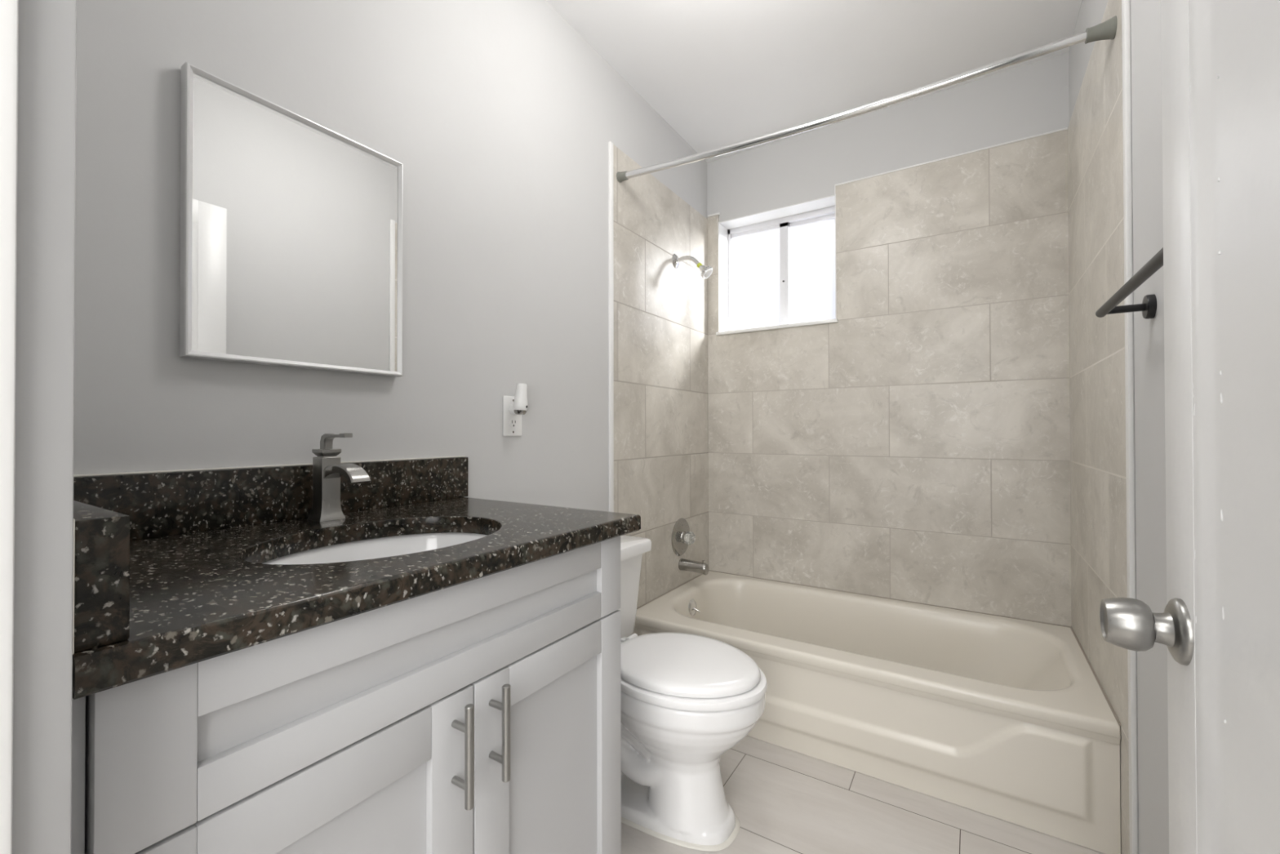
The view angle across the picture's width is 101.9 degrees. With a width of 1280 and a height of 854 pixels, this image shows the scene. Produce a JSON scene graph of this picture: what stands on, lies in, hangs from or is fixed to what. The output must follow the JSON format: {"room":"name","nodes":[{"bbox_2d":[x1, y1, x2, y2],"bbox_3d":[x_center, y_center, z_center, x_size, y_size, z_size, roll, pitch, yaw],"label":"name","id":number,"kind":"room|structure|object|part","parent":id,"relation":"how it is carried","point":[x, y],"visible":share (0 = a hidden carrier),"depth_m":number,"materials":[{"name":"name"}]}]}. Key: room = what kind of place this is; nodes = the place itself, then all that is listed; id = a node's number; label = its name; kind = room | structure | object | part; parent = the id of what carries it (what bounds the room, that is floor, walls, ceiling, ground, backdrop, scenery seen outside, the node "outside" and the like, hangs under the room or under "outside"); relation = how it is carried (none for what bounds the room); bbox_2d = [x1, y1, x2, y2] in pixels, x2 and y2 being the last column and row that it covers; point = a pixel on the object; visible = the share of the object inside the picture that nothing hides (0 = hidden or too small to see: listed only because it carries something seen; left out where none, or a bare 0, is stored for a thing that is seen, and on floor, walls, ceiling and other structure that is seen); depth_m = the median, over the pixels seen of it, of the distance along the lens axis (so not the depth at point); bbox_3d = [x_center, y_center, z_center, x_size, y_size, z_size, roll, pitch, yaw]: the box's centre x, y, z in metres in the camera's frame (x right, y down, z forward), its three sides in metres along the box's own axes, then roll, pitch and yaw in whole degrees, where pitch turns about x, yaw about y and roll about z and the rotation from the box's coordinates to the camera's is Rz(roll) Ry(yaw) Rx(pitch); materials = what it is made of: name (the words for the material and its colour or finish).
{"room":"bathroom","nodes":[
{"label":"bathroom","id":0,"kind":"room"},
{"bbox_2d":[73,0,708,607],"bbox_3d":[-0.280,-0.158,1.796,0.106,2.448,2.783,0,-1,33],"label":"wall","id":1,"kind":"structure","parent":0,"point":[500,118],"depth_m":1.36,"materials":[{"name":"grey paint"}]},
{"bbox_2d":[73,457,468,540],"bbox_3d":[-0.687,0.131,1.048,0.021,0.105,0.818,0,-1,33],"label":"backsplash","id":2,"kind":"structure","parent":1,"relation":"attached to","point":[157,504],"depth_m":0.96,"materials":[{"name":"stone"}]},
{"bbox_2d":[179,62,403,377],"bbox_3d":[-0.677,-0.371,1.062,0.028,0.503,0.402,0,-1,33],"label":"wall mirror","id":3,"kind":"object","parent":1,"relation":"attached to","point":[291,248],"visible":1,"depth_m":1.01,"materials":[{"name":"silver glass"}]},
{"bbox_2d":[502,395,521,435],"bbox_3d":[-0.378,-0.032,1.546,0.008,0.118,0.073,0,-1,33],"label":"wall outlet","id":4,"kind":"object","parent":1,"relation":"attached to","point":[512,424],"visible":0.87,"depth_m":1.53,"materials":[{"name":"white plastic"}]},
{"bbox_2d":[509,417,517,427],"bbox_3d":[-0.377,-0.013,1.545,0.003,0.028,0.033,0,-1,33],"label":"receptacle","id":5,"kind":"object","parent":4,"relation":"attached to","point":[513,421],"depth_m":1.54,"materials":[{"name":"grey plastic"}]},
{"bbox_2d":[509,382,528,414],"bbox_3d":[-0.356,-0.081,1.519,0.043,0.091,0.070,0,-1,-42],"label":"night light","id":6,"kind":"object","parent":4,"relation":"attached to","point":[520,406],"visible":1,"depth_m":1.50,"materials":[{"name":"white plastic"}]},
{"bbox_2d":[608,141,613,511],"bbox_3d":[-0.109,-0.006,1.964,0.011,2.147,0.022,0,-1,33],"label":"trim","id":7,"kind":"structure","parent":1,"relation":"attached to","point":[611,315],"depth_m":1.96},
{"bbox_2d":[671,518,695,555],"bbox_3d":[0.218,0.512,2.405,0.070,0.174,0.174,0,-1,33],"label":"shower valve","id":8,"kind":"object","parent":1,"relation":"attached to","point":[682,536],"visible":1,"depth_m":2.39,"materials":[{"name":"silver metal"}]},
{"bbox_3d":[0.227,0.512,2.399,0.043,0.057,0.060,0,-1,33],"label":"knob","id":9,"kind":"part","parent":8,"relation":"part of","materials":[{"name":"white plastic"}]},
{"bbox_2d":[671,253,712,279],"bbox_3d":[0.241,-0.730,2.347,0.185,0.137,0.066,0,-1,33],"label":"shower","id":10,"kind":"object","parent":1,"relation":"attached to","point":[707,271],"visible":1,"depth_m":2.33,"materials":[{"name":"silver metal"}]},
{"bbox_3d":[0.226,-0.739,2.357,0.144,0.082,0.019,0,-1,33],"label":"arm","id":11,"kind":"part","parent":10,"relation":"part of","materials":[{"name":"silver metal"}]},
{"bbox_2d":[678,558,708,574],"bbox_3d":[0.248,0.639,2.390,0.134,0.064,0.055,0,-1,33],"label":"tub spout","id":12,"kind":"object","parent":1,"relation":"attached to","point":[684,564],"visible":1,"depth_m":2.37,"materials":[{"name":"silver metal"}]},
{"bbox_2d":[616,15,1117,182],"bbox_3d":[0.544,-0.974,1.649,1.453,0.060,0.049,0,-1,31],"label":"shower curtain rod","id":13,"kind":"object","parent":1,"relation":"attached to","point":[1107,30],"visible":1,"depth_m":1.53,"materials":[{"name":"silver metal"}]},
{"bbox_2d":[546,0,1081,162],"bbox_3d":[-0.005,-1.431,0.668,3.600,0.080,4.503,0,-1,33],"label":"ceiling","id":14,"kind":"structure","parent":0,"point":[720,73],"depth_m":1.90,"materials":[{"name":"white paint"}]},
{"bbox_2d":[621,735,1104,853],"bbox_3d":[-0.001,1.097,0.648,3.600,0.080,4.503,0,-1,33],"label":"floor","id":15,"kind":"structure","parent":0,"point":[784,801],"depth_m":1.40,"materials":[{"name":"tile"}]},
{"bbox_2d":[71,536,621,853],"bbox_3d":[-0.462,0.637,0.868,0.585,0.845,0.775,0,-1,33],"label":"vanity cabinet","id":16,"kind":"object","parent":15,"relation":"on","point":[482,715],"visible":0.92,"depth_m":0.65,"materials":[{"name":"paint"}]},
{"bbox_3d":[-0.350,0.661,0.588,0.020,0.582,0.383,0,-1,33],"label":"door","id":17,"kind":"part","parent":16,"relation":"part of","materials":[{"name":"paint"}]},
{"bbox_2d":[72,455,640,699],"bbox_3d":[-0.458,0.144,0.896,0.572,0.141,0.827,0,-1,33],"label":"countertop","id":18,"kind":"structure","parent":16,"relation":"on","point":[170,573],"depth_m":0.74,"materials":[{"name":"stone"}]},
{"bbox_2d":[307,432,370,521],"bbox_3d":[-0.580,0.097,1.006,0.150,0.171,0.049,0,-1,33],"label":"faucet","id":19,"kind":"object","parent":18,"relation":"on","point":[327,468],"visible":1,"depth_m":1.02,"materials":[{"name":"silver metal"}]},
{"bbox_3d":[-0.597,0.036,1.017,0.099,0.048,0.038,0,-1,33],"label":"lever","id":20,"kind":"part","parent":19,"relation":"part of","materials":[{"name":"silver metal"}]},
{"bbox_3d":[-0.567,0.089,0.997,0.119,0.035,0.037,0,-1,33],"label":"spout","id":21,"kind":"part","parent":19,"relation":"part of","materials":[{"name":"silver metal"}]},
{"bbox_2d":[262,532,488,564],"bbox_3d":[-0.422,0.284,0.870,0.352,0.138,0.449,0,-1,33],"label":"sink basin","id":22,"kind":"object","parent":18,"relation":"in","point":[389,546],"visible":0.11,"depth_m":1.01,"materials":[{"name":"white ceramic"}]},
{"bbox_3d":[-0.241,0.445,0.708,0.039,0.137,0.012,0,-1,33],"label":"handle","id":23,"kind":"part","parent":16,"relation":"part of","materials":[{"name":"silver metal"}]},
{"bbox_3d":[-0.206,0.445,0.763,0.039,0.137,0.012,0,-1,33],"label":"handle","id":24,"kind":"part","parent":16,"relation":"part of","materials":[{"name":"silver metal"}]},
{"bbox_3d":[-0.146,0.663,0.907,0.020,0.582,0.369,0,-1,33],"label":"door","id":25,"kind":"part","parent":16,"relation":"part of","materials":[{"name":"paint"}]},
{"bbox_2d":[617,534,767,851],"bbox_3d":[0.015,0.718,1.496,0.705,0.689,0.462,0,-1,33],"label":"toilet","id":26,"kind":"object","parent":15,"relation":"on","point":[687,700],"visible":0.7,"depth_m":1.34,"materials":[{"name":"white ceramic"}]},
{"bbox_3d":[-0.184,0.553,1.624,0.213,0.287,0.428,0,-1,33],"label":"tank","id":27,"kind":"part","parent":26,"relation":"part of","materials":[{"name":"white ceramic"}]},
{"bbox_3d":[-0.181,0.396,1.623,0.241,0.042,0.462,0,-1,33],"label":"tank lid","id":28,"kind":"part","parent":26,"relation":"part of","materials":[{"name":"white ceramic"}]},
{"bbox_3d":[0.121,0.642,1.428,0.419,0.026,0.344,0,-1,33],"label":"lid","id":29,"kind":"part","parent":26,"relation":"part of","materials":[{"name":"white plastic"}]},
{"bbox_3d":[0.025,0.872,1.488,0.672,0.380,0.362,0,-1,33],"label":"bowl","id":30,"kind":"part","parent":26,"relation":"part of","materials":[{"name":"white ceramic"}]},
{"bbox_3d":[0.126,0.669,1.425,0.443,0.021,0.368,0,-1,33],"label":"seat","id":31,"kind":"part","parent":26,"relation":"part of","materials":[{"name":"white plastic"}]},
{"bbox_2d":[631,569,1121,853],"bbox_3d":[0.764,0.898,1.971,1.452,0.334,0.751,0,-1,33],"label":"bathtub","id":32,"kind":"object","parent":15,"relation":"on","point":[1007,718],"visible":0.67,"depth_m":1.61,"materials":[{"name":"beige ceramic"}]},
{"bbox_3d":[0.235,0.807,2.320,0.017,0.074,0.074,0,-1,33],"label":"overflow plate","id":33,"kind":"part","parent":32,"relation":"part of","materials":[{"name":"silver metal"}]},
{"bbox_2d":[634,570,1120,744],"bbox_3d":[0.764,0.876,1.971,1.449,0.285,0.750,0,-1,33],"label":"basin","id":34,"kind":"object","parent":32,"relation":"in","point":[839,667],"depth_m":1.74,"materials":[{"name":"beige ceramic"}]},
{"bbox_2d":[706,52,1071,626],"bbox_3d":[1.024,-0.155,2.389,1.463,2.448,0.220,0,-1,33],"label":"wall","id":35,"kind":"structure","parent":0,"point":[913,445],"depth_m":2.17,"materials":[{"name":"beige tile"}]},
{"bbox_2d":[707,212,719,217],"bbox_3d":[0.381,-1.093,2.678,0.068,0.010,0.011,0,-1,33],"label":"trim","id":36,"kind":"structure","parent":35,"relation":"attached to","point":[718,213],"depth_m":2.67,"materials":[{"name":"beige tile"}]},
{"bbox_2d":[715,194,838,335],"bbox_3d":[0.684,-0.761,2.569,0.592,0.583,0.178,0,-1,33],"label":"window","id":37,"kind":"structure","parent":35,"relation":"in","point":[784,219],"depth_m":2.60,"materials":[{"name":"white plastic"}]},
{"bbox_3d":[0.615,-0.759,2.678,0.310,0.526,0.018,0,-1,33],"label":"sash","id":38,"kind":"part","parent":37,"relation":"part of","materials":[{"name":"white glass"}]},
{"bbox_3d":[0.672,-0.477,2.547,0.592,0.016,0.132,0,-1,33],"label":"sill","id":39,"kind":"part","parent":37,"relation":"part of","materials":[{"name":"white stone"}]},
{"bbox_3d":[0.843,-0.761,2.557,0.268,0.526,0.018,0,-1,33],"label":"sash","id":40,"kind":"part","parent":37,"relation":"part of","materials":[{"name":"white plastic"}]},
{"bbox_2d":[834,127,1067,194],"bbox_3d":[1.230,-1.078,2.136,0.821,0.045,0.009,0,-1,33],"label":"trim","id":41,"kind":"structure","parent":35,"relation":"attached to","point":[1065,128],"depth_m":2.10,"materials":[{"name":"beige tile"}]},
{"bbox_2d":[1067,0,1168,853],"bbox_3d":[1.032,-0.167,0.957,0.106,2.448,2.783,0,-1,33],"label":"wall","id":42,"kind":"structure","parent":0,"point":[1098,496],"depth_m":1.28,"materials":[{"name":"grey paint"}]},
{"bbox_2d":[1095,247,1163,319],"bbox_3d":[0.847,-0.243,0.835,0.085,0.049,0.600,0,-1,33],"label":"towel bar","id":43,"kind":"object","parent":42,"relation":"attached to","point":[1148,307],"visible":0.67,"depth_m":0.97,"materials":[{"name":"black metal"}]},
{"bbox_3d":[0.995,-0.242,1.065,0.068,0.015,0.015,0,-1,33],"label":"post","id":44,"kind":"part","parent":43,"relation":"part of","materials":[{"name":"black metal"}]},
{"bbox_2d":[1121,0,1137,853],"bbox_3d":[1.115,-0.024,1.183,0.011,2.166,0.026,0,-1,33],"label":"trim","id":45,"kind":"structure","parent":42,"relation":"attached to","point":[1126,4],"depth_m":1.18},
{"bbox_3d":[-0.340,-0.170,0.257,1.463,2.448,0.125,0,-1,33],"label":"wall","id":46,"kind":"structure","parent":0,"visible":0},
{"bbox_2d":[0,0,76,853],"bbox_3d":[-0.109,0.066,0.108,0.816,1.973,0.125,0,-1,33],"label":"door frame","id":47,"kind":"structure","parent":46,"relation":"attached to","point":[38,37],"depth_m":0.36,"materials":[{"name":"paint"}]},
{"bbox_2d":[1099,0,1279,853],"bbox_3d":[0.401,0.085,0.302,0.098,1.913,0.732,0,-1,33],"label":"door","id":48,"kind":"structure","parent":46,"relation":"in","point":[1219,625],"depth_m":0.49,"materials":[{"name":"white paint"}]},
{"bbox_3d":[0.571,0.219,0.563,0.024,0.068,0.068,0,-1,33],"label":"knob","id":49,"kind":"part","parent":48,"relation":"part of","materials":[{"name":"silver metal"}]},
{"bbox_3d":[0.427,0.033,0.286,0.034,1.640,0.555,0,-1,33],"label":"panel","id":50,"kind":"part","parent":48,"relation":"part of","materials":[{"name":"white paint"}]}
]}

